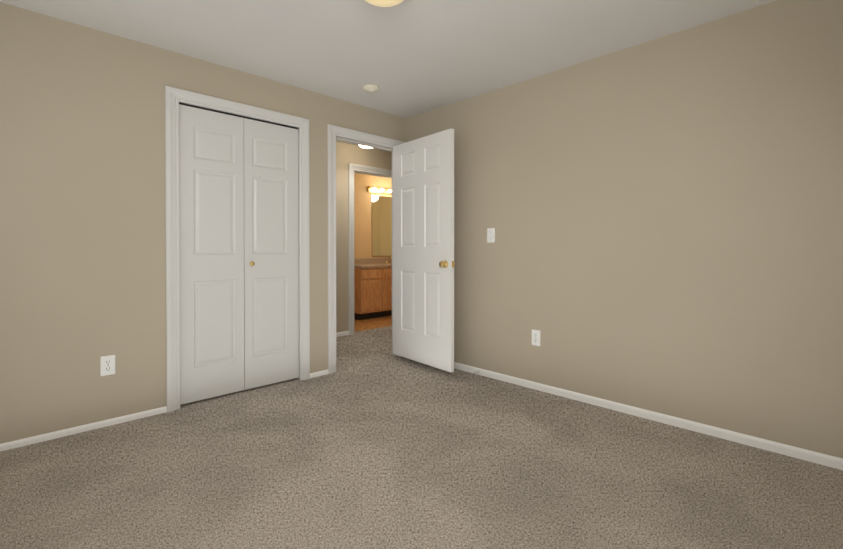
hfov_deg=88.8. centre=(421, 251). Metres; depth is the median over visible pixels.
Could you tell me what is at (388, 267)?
base cabinet
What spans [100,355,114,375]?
electrical outlet plate
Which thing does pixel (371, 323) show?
floor
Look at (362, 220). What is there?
wall
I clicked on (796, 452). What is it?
baseboard
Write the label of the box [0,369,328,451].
baseboard
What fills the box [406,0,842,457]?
wall
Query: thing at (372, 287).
base cabinet
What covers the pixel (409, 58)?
ceiling
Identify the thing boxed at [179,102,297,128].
door track
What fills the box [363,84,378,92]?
smoke detector
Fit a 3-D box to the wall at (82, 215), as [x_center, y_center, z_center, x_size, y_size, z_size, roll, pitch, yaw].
[-1.446,-0.143,3.252,3.730,2.440,0.115,0,1,-45]
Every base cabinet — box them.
[354,264,385,319]
[370,264,391,315]
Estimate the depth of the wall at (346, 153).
5.46 m
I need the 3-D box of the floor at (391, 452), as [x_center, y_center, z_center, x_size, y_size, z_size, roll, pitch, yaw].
[0.423,1.127,3.322,6.480,0.100,5.210,0,1,-45]
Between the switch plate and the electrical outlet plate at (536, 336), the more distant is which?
the switch plate
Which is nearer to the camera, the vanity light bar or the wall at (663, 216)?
the wall at (663, 216)
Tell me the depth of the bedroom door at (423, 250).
3.92 m
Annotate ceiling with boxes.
[0,0,775,152]
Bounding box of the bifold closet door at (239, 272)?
[179,104,298,404]
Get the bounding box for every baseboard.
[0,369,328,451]
[336,331,348,336]
[454,362,842,469]
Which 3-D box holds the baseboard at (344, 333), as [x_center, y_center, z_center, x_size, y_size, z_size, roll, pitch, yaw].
[-0.365,1.031,6.059,3.535,0.050,0.013,0,1,-45]
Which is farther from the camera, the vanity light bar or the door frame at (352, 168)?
the vanity light bar
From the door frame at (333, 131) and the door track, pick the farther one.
the door frame at (333, 131)
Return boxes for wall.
[0,2,405,443]
[336,141,391,332]
[354,173,391,258]
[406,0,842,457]
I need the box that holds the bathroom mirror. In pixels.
[371,195,391,256]
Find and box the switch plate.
[487,228,494,242]
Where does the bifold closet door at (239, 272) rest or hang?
in the wall at (82, 215)
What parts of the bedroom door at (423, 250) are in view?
knob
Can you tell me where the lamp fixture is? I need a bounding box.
[365,0,403,6]
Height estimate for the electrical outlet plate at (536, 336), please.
0.122 m
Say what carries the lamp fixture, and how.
attached to the ceiling
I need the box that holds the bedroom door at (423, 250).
[393,128,454,372]
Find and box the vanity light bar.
[367,186,391,194]
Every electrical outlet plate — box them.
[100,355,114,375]
[532,329,540,345]
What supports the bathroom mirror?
attached to the wall at (362, 220)
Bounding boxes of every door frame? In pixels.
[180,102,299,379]
[327,124,405,373]
[348,163,391,334]
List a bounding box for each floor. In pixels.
[0,326,842,548]
[354,315,391,331]

